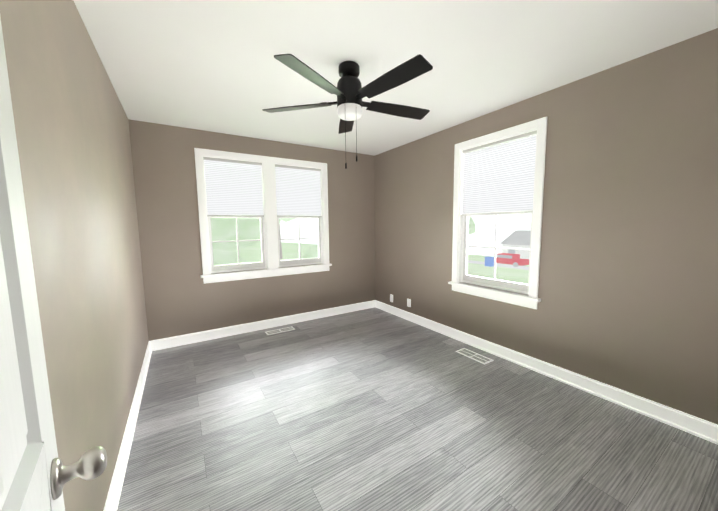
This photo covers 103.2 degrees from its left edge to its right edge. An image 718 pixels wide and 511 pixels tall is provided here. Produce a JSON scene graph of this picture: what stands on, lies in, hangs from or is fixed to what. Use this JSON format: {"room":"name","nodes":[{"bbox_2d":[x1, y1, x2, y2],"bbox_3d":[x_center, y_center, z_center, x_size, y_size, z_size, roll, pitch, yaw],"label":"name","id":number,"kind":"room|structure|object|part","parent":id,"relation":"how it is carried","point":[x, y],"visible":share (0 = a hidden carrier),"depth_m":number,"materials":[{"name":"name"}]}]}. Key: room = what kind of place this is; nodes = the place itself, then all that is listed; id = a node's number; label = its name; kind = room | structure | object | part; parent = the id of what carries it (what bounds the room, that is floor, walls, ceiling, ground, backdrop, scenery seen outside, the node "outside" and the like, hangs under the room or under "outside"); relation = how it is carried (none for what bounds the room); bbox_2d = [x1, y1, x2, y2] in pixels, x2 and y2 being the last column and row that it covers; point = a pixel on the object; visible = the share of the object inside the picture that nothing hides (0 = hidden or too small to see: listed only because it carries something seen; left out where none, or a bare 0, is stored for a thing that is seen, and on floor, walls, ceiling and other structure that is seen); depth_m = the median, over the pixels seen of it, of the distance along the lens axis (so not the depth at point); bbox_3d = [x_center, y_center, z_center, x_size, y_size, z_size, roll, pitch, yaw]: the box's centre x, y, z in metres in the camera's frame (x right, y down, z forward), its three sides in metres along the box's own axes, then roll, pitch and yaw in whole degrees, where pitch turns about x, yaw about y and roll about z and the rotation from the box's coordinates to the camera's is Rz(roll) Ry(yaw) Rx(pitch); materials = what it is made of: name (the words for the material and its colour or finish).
{"room":"empty bedroom","nodes":[
{"label":"empty bedroom","id":0,"kind":"room"},
{"bbox_2d":[0,0,148,510],"bbox_3d":[-1.360,-0.005,1.349,0.150,2.440,4.120,-4,7,-32],"label":"wall","id":1,"kind":"structure","parent":0,"point":[71,122],"depth_m":1.19,"materials":[{"name":"beige paint"}]},
{"bbox_2d":[0,17,106,510],"bbox_3d":[-0.350,0.291,0.239,0.181,2.035,0.801,-6,8,-41],"label":"door","id":2,"kind":"structure","parent":1,"relation":"in","point":[36,474],"depth_m":0.45,"materials":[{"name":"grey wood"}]},
{"bbox_3d":[-0.579,0.408,0.518,0.181,0.067,0.097,-6,8,-41],"label":"knob","id":3,"kind":"part","parent":2,"relation":"part of","materials":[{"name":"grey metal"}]},
{"bbox_2d":[103,341,151,510],"bbox_3d":[-1.272,1.145,1.515,0.024,0.115,3.820,-4,7,-32],"label":"baseboard","id":4,"kind":"structure","parent":1,"relation":"attached to","point":[114,494],"depth_m":1.69,"materials":[{"name":"white wood"}]},
{"bbox_2d":[128,119,374,340],"bbox_3d":[-1.068,-0.268,3.867,3.344,2.440,0.150,-4,7,-32],"label":"wall","id":5,"kind":"structure","parent":0,"point":[181,298],"depth_m":3.39,"materials":[{"name":"beige paint"}]},
{"bbox_2d":[150,300,374,350],"bbox_3d":[-1.007,0.895,3.913,3.044,0.115,0.024,-4,7,-32],"label":"baseboard","id":6,"kind":"structure","parent":5,"relation":"attached to","point":[169,342],"depth_m":3.67,"materials":[{"name":"white wood"}]},
{"bbox_2d":[194,148,331,283],"bbox_3d":[-1.174,-0.496,3.750,1.694,1.545,0.197,-4,7,-32],"label":"window","id":7,"kind":"structure","parent":5,"relation":"in","point":[265,233],"depth_m":3.63,"materials":[{"name":"white wood"}]},
{"bbox_2d":[203,157,263,216],"bbox_3d":[-1.509,-0.816,3.473,0.653,0.678,0.034,-4,7,-32],"label":"window blind","id":8,"kind":"object","parent":7,"relation":"attached to","point":[233,199],"visible":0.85,"depth_m":3.46,"materials":[{"name":"grey fabric"}]},
{"bbox_3d":[-1.530,-0.169,3.587,0.661,0.681,0.033,-4,7,-32],"label":"back left window sash","id":9,"kind":"part","parent":7,"relation":"part of","materials":[{"name":"clear glass"}]},
{"bbox_3d":[-1.531,-0.183,3.586,0.585,0.588,0.004,-4,7,-32],"label":"glass","id":10,"kind":"part","parent":7,"relation":"part of","materials":[{"name":"clear glass"}]},
{"bbox_2d":[275,164,321,216],"bbox_3d":[-0.818,-0.870,3.906,0.653,0.678,0.034,-4,7,-32],"label":"window blind","id":11,"kind":"object","parent":7,"relation":"attached to","point":[306,203],"visible":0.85,"depth_m":3.90,"materials":[{"name":"grey fabric"}]},
{"bbox_2d":[274,163,324,266],"bbox_3d":[-0.842,-0.544,3.984,0.697,1.378,0.150,-4,7,-32],"label":"window","id":12,"kind":"structure","parent":5,"relation":"in","point":[322,235],"depth_m":4.05,"materials":[{"name":"white wood"}]},
{"bbox_3d":[-0.840,-0.222,4.020,0.661,0.681,0.033,-4,7,-32],"label":"back right window sash","id":13,"kind":"part","parent":12,"relation":"part of","materials":[{"name":"clear glass"}]},
{"bbox_3d":[-0.840,-0.236,4.018,0.585,0.588,0.004,-4,7,-32],"label":"glass","id":14,"kind":"part","parent":12,"relation":"part of","materials":[{"name":"clear glass"}]},
{"bbox_2d":[73,0,717,155],"bbox_3d":[0.362,-1.324,1.453,3.344,0.120,5.570,-4,7,-32],"label":"ceiling","id":15,"kind":"structure","parent":0,"point":[212,65],"depth_m":1.81,"materials":[{"name":"paint"}]},
{"bbox_2d":[262,54,432,168],"bbox_3d":[-0.032,-0.960,2.003,1.247,0.708,1.249,-4,7,-32],"label":"fan","id":16,"kind":"object","parent":15,"relation":"hanging from","point":[349,91],"visible":1,"depth_m":1.91,"materials":[{"name":"black metal"}]},
{"bbox_3d":[-0.435,-1.082,2.078,0.459,0.034,0.457,-4,7,-32],"label":"blade","id":17,"kind":"part","parent":16,"relation":"part of","materials":[{"name":"black wood"}]},
{"bbox_3d":[-0.246,-1.042,1.670,0.542,0.034,0.331,-4,7,-32],"label":"blade","id":18,"kind":"part","parent":16,"relation":"part of","materials":[{"name":"green"}]},
{"bbox_3d":[-0.091,-1.116,2.369,0.328,0.034,0.544,-4,7,-32],"label":"blade","id":19,"kind":"part","parent":16,"relation":"part of","materials":[{"name":"black wood"}]},
{"bbox_3d":[0.185,-1.054,1.732,0.189,0.034,0.577,-4,7,-32],"label":"blade","id":20,"kind":"part","parent":16,"relation":"part of","materials":[{"name":"black wood"}]},
{"bbox_3d":[0.273,-1.096,2.132,0.577,0.034,0.184,-4,7,-32],"label":"blade","id":21,"kind":"part","parent":16,"relation":"part of","materials":[{"name":"black wood"}]},
{"bbox_2d":[117,307,717,510],"bbox_3d":[0.393,1.222,1.716,3.344,0.120,5.570,-4,7,-32],"label":"floor","id":22,"kind":"structure","parent":0,"point":[373,409],"depth_m":1.82,"materials":[{"name":"grey wood"}]},
{"bbox_2d":[265,326,294,334],"bbox_3d":[-1.020,0.974,3.683,0.360,0.005,0.125,-4,7,-32],"label":"floor vent","id":23,"kind":"object","parent":22,"relation":"in","point":[279,330],"visible":1,"depth_m":3.68,"materials":[{"name":"white metal"}]},
{"bbox_2d":[455,348,493,363],"bbox_3d":[1.176,1.026,2.912,0.145,0.005,0.345,-4,7,-32],"label":"floor vent","id":24,"kind":"object","parent":22,"relation":"in","point":[482,359],"visible":1,"depth_m":2.90,"materials":[{"name":"white metal"}]},
{"bbox_2d":[374,28,717,424],"bbox_3d":[1.341,-0.213,3.041,0.150,2.440,4.120,-4,7,-32],"label":"wall","id":25,"kind":"structure","parent":0,"point":[628,284],"depth_m":2.10,"materials":[{"name":"beige paint"}]},
{"bbox_2d":[407,298,410,306],"bbox_3d":[0.705,0.669,4.016,0.008,0.114,0.070,-4,7,-32],"label":"electrical outlet","id":26,"kind":"object","parent":25,"relation":"attached to","point":[408,302],"visible":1,"depth_m":4.01,"materials":[{"name":"white plastic"}]},
{"bbox_2d":[448,117,546,308],"bbox_3d":[1.389,-0.382,2.900,0.197,1.660,0.996,-4,7,-32],"label":"window","id":27,"kind":"structure","parent":25,"relation":"in","point":[460,248],"depth_m":2.85,"materials":[{"name":"white wood"}]},
{"bbox_3d":[1.415,-0.065,2.947,0.033,0.763,0.780,-4,7,-32],"label":"right window sash","id":28,"kind":"part","parent":27,"relation":"part of","materials":[{"name":"clear glass"}]},
{"bbox_3d":[1.415,-0.080,2.946,0.004,0.670,0.704,-4,7,-32],"label":"glass","id":29,"kind":"part","parent":27,"relation":"part of","materials":[{"name":"clear glass"}]},
{"bbox_2d":[461,130,536,215],"bbox_3d":[1.360,-0.771,2.845,0.034,0.711,0.772,-4,7,-32],"label":"window blind","id":30,"kind":"object","parent":27,"relation":"attached to","point":[503,200],"visible":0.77,"depth_m":2.79,"materials":[{"name":"grey fabric"}]},
{"bbox_3d":[1.436,-0.771,2.893,0.033,0.723,0.780,-4,7,-32],"label":"right window sash","id":31,"kind":"part","parent":27,"relation":"part of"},
{"bbox_2d":[375,300,717,444],"bbox_3d":[1.282,0.949,3.114,0.024,0.115,3.820,-4,7,-32],"label":"baseboard","id":32,"kind":"structure","parent":25,"relation":"attached to","point":[695,426],"depth_m":2.28,"materials":[{"name":"white wood"}]},
{"label":"outside","id":33,"kind":"structure","parent":0,"visible":0},
{"bbox_2d":[233,241,528,283],"bbox_3d":[10.323,3.155,30.428,130.000,8.700,120.000,-4,7,-32],"label":"ground","id":34,"kind":"structure","parent":33,"point":[514,272],"depth_m":26.73,"materials":[{"name":"green plant"}]},
{"bbox_2d":[213,249,248,264],"bbox_3d":[-3.964,0.707,7.515,2.722,1.777,2.615,-4,7,-32],"label":"shrub","id":35,"kind":"object","parent":34,"relation":"on","point":[226,256],"depth_m":7.40,"materials":[{"name":"green plant"}]},
{"bbox_2d":[207,165,281,250],"bbox_3d":[-8.188,-2.847,14.458,8.271,7.274,8.230,-4,7,-32],"label":"tree","id":36,"kind":"object","parent":34,"relation":"on","point":[247,230],"depth_m":12.95,"materials":[{"name":"green plant"}]},
{"bbox_2d":[279,172,313,258],"bbox_3d":[-6.219,-6.051,21.415,11.662,12.871,11.670,-4,7,-32],"label":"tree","id":37,"kind":"object","parent":34,"relation":"on","point":[286,219],"depth_m":21.68,"materials":[{"name":"green plant"}]},
{"bbox_3d":[-6.513,-7.484,21.092,11.009,9.948,11.670,-4,7,-32],"label":"crown","id":38,"kind":"part","parent":37,"relation":"part of","materials":[{"name":"green plant"}]},
{"bbox_2d":[302,245,318,258],"bbox_3d":[-1.052,0.490,10.513,2.584,1.923,2.478,-4,7,-32],"label":"shrub","id":39,"kind":"object","parent":34,"relation":"on","point":[310,255],"depth_m":10.10,"materials":[{"name":"green plant"}]},
{"bbox_2d":[306,243,528,269],"bbox_3d":[19.190,1.348,35.873,8.000,0.800,120.000,-4,7,-32],"label":"street","id":40,"kind":"structure","parent":34,"relation":"on","point":[509,266],"depth_m":36.62,"materials":[{"name":"grey asphalt"}]},
{"bbox_2d":[496,253,528,266],"bbox_3d":[19.052,0.553,36.185,1.920,1.500,4.400,-4,7,-32],"label":"car","id":41,"kind":"object","parent":40,"relation":"on","point":[502,260],"depth_m":35.28,"materials":[{"name":"red metal"}]},
{"bbox_2d":[468,217,475,234],"bbox_3d":[17.575,-6.832,59.886,12.756,14.048,11.304,-4,7,-32],"label":"tree","id":42,"kind":"object","parent":34,"relation":"on","point":[473,228],"depth_m":57.38,"materials":[{"name":"green plant"}]},
{"bbox_2d":[485,257,493,266],"bbox_3d":[14.285,0.696,31.041,0.790,1.090,0.820,-4,7,-32],"label":"bin","id":43,"kind":"object","parent":34,"relation":"on","point":[491,259],"depth_m":30.71,"materials":[{"name":"blue plastic"}]},
{"bbox_2d":[499,230,530,258],"bbox_3d":[34.606,-0.848,47.805,10.800,6.700,16.800,-4,7,-32],"label":"house","id":44,"kind":"structure","parent":34,"relation":"on","point":[524,235],"depth_m":50.50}
]}

